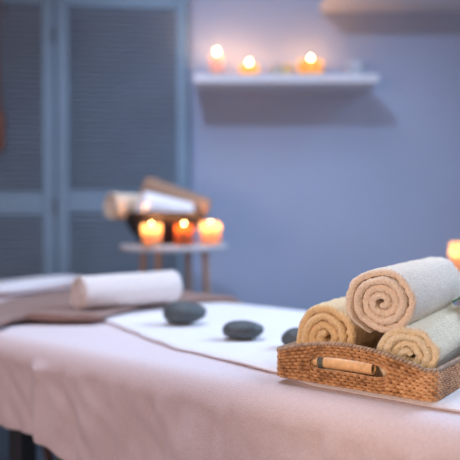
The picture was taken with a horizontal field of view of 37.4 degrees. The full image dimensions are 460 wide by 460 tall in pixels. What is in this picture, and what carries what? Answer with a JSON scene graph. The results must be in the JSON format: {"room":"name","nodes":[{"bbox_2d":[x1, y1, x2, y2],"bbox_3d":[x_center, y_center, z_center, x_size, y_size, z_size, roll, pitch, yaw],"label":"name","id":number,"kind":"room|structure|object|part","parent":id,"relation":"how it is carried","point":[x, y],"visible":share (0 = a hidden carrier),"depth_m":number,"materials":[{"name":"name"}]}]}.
{"room":"spa","nodes":[
{"label":"spa","id":0,"kind":"room"},
{"bbox_2d":[0,425,57,459],"bbox_3d":[0.000,0.955,0.624,8.000,0.100,5.100,0,1,0],"label":"floor","id":1,"kind":"structure","parent":0,"point":[4,432],"depth_m":2.66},
{"bbox_2d":[9,429,61,459],"bbox_3d":[-0.191,0.567,1.778,2.280,0.623,0.713,1,2,39],"label":"massage table","id":2,"kind":"object","parent":1,"relation":"on","point":[22,446],"visible":0.02,"depth_m":1.72,"materials":[{"name":"plastic"}]},
{"bbox_3d":[-0.531,0.622,1.744,0.052,0.510,0.052,1,2,39],"label":"leg","id":3,"kind":"part","parent":2,"relation":"part of","materials":[{"name":"black paint"}]},
{"bbox_2d":[0,289,459,459],"bbox_3d":[-0.192,0.419,1.775,2.376,0.367,0.818,1,2,39],"label":"sheet","id":4,"kind":"object","parent":2,"relation":"on","point":[83,390],"visible":0.52,"depth_m":1.22,"materials":[{"name":"fabric"}]},
{"bbox_2d":[0,275,76,294],"bbox_3d":[-0.752,0.193,2.457,0.330,0.052,0.390,1,2,39],"label":"pillow","id":5,"kind":"object","parent":4,"relation":"on","point":[42,283],"visible":0.93,"depth_m":2.35,"materials":[{"name":"white fabric"}]},
{"bbox_2d":[0,287,241,326],"bbox_3d":[-0.448,0.296,1.982,0.670,0.200,0.843,1,2,40],"label":"blanket","id":6,"kind":"object","parent":4,"relation":"on","point":[53,306],"visible":0.39,"depth_m":1.81,"materials":[{"name":"brown fabric"}]},
{"bbox_2d":[71,270,182,309],"bbox_3d":[-0.278,0.164,1.863,0.306,0.091,0.091,-1,2,-38],"label":"rolled towel","id":7,"kind":"object","parent":6,"relation":"on","point":[96,291],"visible":0.99,"depth_m":1.82,"materials":[{"name":"white fabric"}]},
{"bbox_2d":[100,302,305,372],"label":"towel","id":8,"kind":"object","parent":4,"relation":"on","point":[205,335],"depth_m":1.58,"materials":[{"name":"white fabric"}]},
{"bbox_2d":[163,301,206,323],"bbox_3d":[-0.111,0.201,1.660,0.108,0.055,0.085,0,1,9],"label":"stone","id":9,"kind":"object","parent":8,"relation":"on","point":[179,312],"visible":1,"depth_m":1.63,"materials":[{"name":"grey stone"}]},
{"bbox_2d":[222,320,263,339],"bbox_3d":[0.029,0.215,1.466,0.090,0.039,0.068,0,1,3],"label":"stone","id":10,"kind":"object","parent":8,"relation":"on","point":[237,329],"visible":1,"depth_m":1.44,"materials":[{"name":"grey stone"}]},
{"bbox_2d":[281,327,297,343],"bbox_3d":[0.140,0.217,1.376,0.073,0.040,0.061,-1,2,-29],"label":"stone","id":11,"kind":"object","parent":8,"relation":"on","point":[290,336],"visible":0.31,"depth_m":1.35,"materials":[{"name":"grey stone"}]},
{"bbox_2d":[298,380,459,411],"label":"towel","id":12,"kind":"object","parent":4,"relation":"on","point":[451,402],"depth_m":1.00,"materials":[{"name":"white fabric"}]},
{"bbox_2d":[277,341,459,401],"bbox_3d":[0.273,0.207,1.170,0.276,0.070,0.310,1,2,36],"label":"wicker tray","id":13,"kind":"object","parent":12,"relation":"on","point":[293,363],"visible":0.58,"depth_m":1.03,"materials":[{"name":"wicker"}]},
{"bbox_2d":[296,296,384,373],"bbox_3d":[0.227,0.178,1.245,0.110,0.119,0.296,1,2,30],"label":"rolled towel","id":14,"kind":"object","parent":13,"relation":"in","point":[329,321],"visible":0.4,"depth_m":1.12,"materials":[{"name":"beige fabric"}]},
{"bbox_2d":[311,354,376,374],"bbox_3d":[0.178,0.212,1.073,0.105,0.023,0.023,1,2,36],"label":"handle","id":15,"kind":"object","parent":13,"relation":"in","point":[321,362],"visible":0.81,"depth_m":1.06,"materials":[{"name":"brown wood"}]},
{"bbox_2d":[376,304,459,388],"bbox_3d":[0.345,0.191,1.152,0.104,0.098,0.308,1,2,32],"label":"rolled towel","id":16,"kind":"object","parent":13,"relation":"in","point":[433,340],"visible":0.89,"depth_m":1.04,"materials":[{"name":"beige fabric"}]},
{"bbox_2d":[346,257,459,332],"bbox_3d":[0.314,0.106,1.188,0.116,0.104,0.337,1,2,31],"label":"rolled towel","id":17,"kind":"object","parent":16,"relation":"on","point":[383,299],"visible":1,"depth_m":1.06,"materials":[{"name":"white fabric"}]},
{"bbox_2d":[0,0,187,290],"bbox_3d":[-1.023,-0.120,2.998,1.676,1.930,0.146,0,1,-2],"label":"folding screen","id":18,"kind":"object","parent":1,"relation":"on","point":[96,240],"visible":0.59,"depth_m":3.02,"materials":[{"name":"blue paint"}]},
{"bbox_2d":[0,5,6,150],"bbox_3d":[-0.992,-0.724,2.970,0.035,0.764,0.116,0,1,0],"label":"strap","id":19,"kind":"object","parent":18,"relation":"hanging from","point":[2,119],"visible":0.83,"depth_m":2.93,"materials":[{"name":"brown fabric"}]},
{"bbox_3d":[-1.046,-0.120,2.983,0.546,1.930,0.026,0,1,-9],"label":"panel frame","id":20,"kind":"part","parent":18,"relation":"part of","materials":[{"name":"blue paint"}]},
{"bbox_2d":[119,242,227,293],"bbox_3d":[-0.216,0.455,2.632,0.416,0.800,0.416,0,2,-18],"label":"side table","id":21,"kind":"object","parent":1,"relation":"on","point":[135,247],"visible":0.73,"depth_m":2.54,"materials":[{"name":"white paint"}]},
{"bbox_3d":[-0.355,0.462,2.685,0.065,0.783,0.025,1,2,20],"label":"leg","id":22,"kind":"part","parent":21,"relation":"part of","materials":[{"name":"brown wood"}]},
{"bbox_2d":[141,224,161,246],"bbox_3d":[-0.283,0.015,2.456,0.074,0.087,0.074,0,1,0],"label":"votive candle","id":23,"kind":"object","parent":21,"relation":"on","point":[151,234],"visible":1,"depth_m":2.42,"materials":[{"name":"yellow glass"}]},
{"bbox_3d":[-0.269,0.467,2.494,0.026,0.783,0.064,1,2,20],"label":"leg","id":24,"kind":"part","parent":21,"relation":"part of","materials":[{"name":"brown wood"}]},
{"bbox_2d":[125,212,202,244],"bbox_3d":[-0.262,-0.008,2.651,0.316,0.124,0.316,0,1,0],"label":"bowl","id":25,"kind":"object","parent":21,"relation":"on","point":[133,220],"visible":0.63,"depth_m":2.53,"materials":[{"name":"brown wood"}]},
{"bbox_2d":[104,193,140,219],"bbox_3d":[-0.387,-0.088,2.622,0.179,0.109,0.101,-1,2,-43],"label":"rolled towel","id":26,"kind":"object","parent":25,"relation":"in","point":[116,205],"visible":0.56,"depth_m":2.56,"materials":[{"name":"beige fabric"}]},
{"bbox_2d":[137,191,193,211],"bbox_3d":[-0.246,-0.074,2.586,0.215,0.144,0.104,-1,2,-23],"label":"rolled towel","id":27,"kind":"object","parent":25,"relation":"in","point":[148,201],"visible":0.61,"depth_m":2.54,"materials":[{"name":"white fabric"}]},
{"bbox_2d":[139,177,210,226],"bbox_3d":[-0.219,-0.112,2.701,0.288,0.198,0.118,0,1,3],"label":"rolled towel","id":28,"kind":"object","parent":25,"relation":"in","point":[200,203],"visible":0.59,"depth_m":2.66,"materials":[{"name":"fabric"}]},
{"bbox_2d":[174,224,193,245],"bbox_3d":[-0.167,0.015,2.476,0.070,0.087,0.070,0,1,0],"label":"votive candle","id":29,"kind":"object","parent":21,"relation":"on","point":[184,233],"visible":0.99,"depth_m":2.45,"materials":[{"name":"orange glass"}]},
{"bbox_3d":[-0.163,0.460,2.771,0.026,0.783,0.064,1,2,20],"label":"leg","id":30,"kind":"part","parent":21,"relation":"part of","materials":[{"name":"brown wood"}]},
{"bbox_3d":[-0.077,0.465,2.580,0.065,0.783,0.025,1,2,20],"label":"leg","id":31,"kind":"part","parent":21,"relation":"part of","materials":[{"name":"brown wood"}]},
{"bbox_2d":[200,222,220,244],"bbox_3d":[-0.073,0.010,2.551,0.076,0.092,0.076,0,1,0],"label":"votive candle","id":32,"kind":"object","parent":21,"relation":"on","point":[210,231],"visible":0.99,"depth_m":2.52,"materials":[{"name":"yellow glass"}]},
{"bbox_3d":[0.887,0.508,2.513,0.360,0.700,0.360,0,1,-6],"label":"side table","id":33,"kind":"object","parent":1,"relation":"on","visible":0},
{"bbox_2d":[449,242,459,272],"bbox_3d":[0.840,0.101,2.453,0.092,0.115,0.092,0,1,0],"label":"votive candle","id":34,"kind":"object","parent":33,"relation":"on","point":[454,246],"visible":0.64,"depth_m":2.42,"materials":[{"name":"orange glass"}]},
{"bbox_2d":[0,0,459,310],"bbox_3d":[0.000,-0.460,3.200,8.000,2.600,0.120,0,1,0],"label":"wall","id":35,"kind":"structure","parent":0,"point":[309,194],"depth_m":3.14,"materials":[{"name":"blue paint"}]},
{"bbox_2d":[193,74,377,92],"bbox_3d":[0.237,-0.646,3.010,0.785,0.038,0.250,0,1,0],"label":"wall shelf","id":36,"kind":"object","parent":35,"relation":"attached to","point":[203,83],"visible":1,"depth_m":2.90,"materials":[{"name":"white wood"}]},
{"bbox_2d":[211,53,222,73],"bbox_3d":[-0.058,-0.735,3.013,0.054,0.140,0.054,0,1,0],"label":"pillar candle","id":37,"kind":"object","parent":36,"relation":"on","point":[216,58],"visible":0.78,"depth_m":2.99,"materials":[{"name":"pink wax"}]},
{"bbox_2d":[239,64,258,73],"bbox_3d":[0.085,-0.710,3.013,0.088,0.089,0.088,0,1,0],"label":"pillar candle","id":38,"kind":"object","parent":36,"relation":"on","point":[244,68],"visible":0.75,"depth_m":2.98,"materials":[{"name":"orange wax"}]},
{"bbox_2d":[270,64,281,73],"bbox_3d":[0.203,-0.700,3.008,0.052,0.069,0.052,0,1,0],"label":"pillar candle","id":39,"kind":"object","parent":36,"relation":"on","point":[274,69],"visible":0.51,"depth_m":2.99,"materials":[{"name":"white wax"}]},
{"bbox_2d":[281,64,293,73],"bbox_3d":[0.253,-0.702,3.023,0.060,0.073,0.060,0,1,0],"label":"pillar candle","id":40,"kind":"object","parent":36,"relation":"on","point":[286,68],"visible":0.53,"depth_m":3.00,"materials":[{"name":"beige wax"}]},
{"bbox_2d":[298,59,322,73],"bbox_3d":[0.356,-0.719,3.013,0.110,0.107,0.110,0,1,0],"label":"pillar candle","id":41,"kind":"object","parent":36,"relation":"on","point":[307,66],"visible":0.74,"depth_m":2.96,"materials":[{"name":"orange wax"}]},
{"bbox_2d":[346,61,362,73],"bbox_3d":[0.552,-0.708,3.013,0.074,0.084,0.074,0,1,0],"label":"glass jar","id":42,"kind":"object","parent":36,"relation":"on","point":[352,67],"visible":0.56,"depth_m":2.98,"materials":[{"name":"clear glass"}]},
{"bbox_2d":[319,0,459,11],"bbox_3d":[0.880,-1.016,3.001,0.940,0.038,0.250,0,1,0],"label":"wall shelf","id":43,"kind":"object","parent":35,"relation":"attached to","point":[325,5],"visible":1,"depth_m":3.04,"materials":[{"name":"white wood"}]}
]}

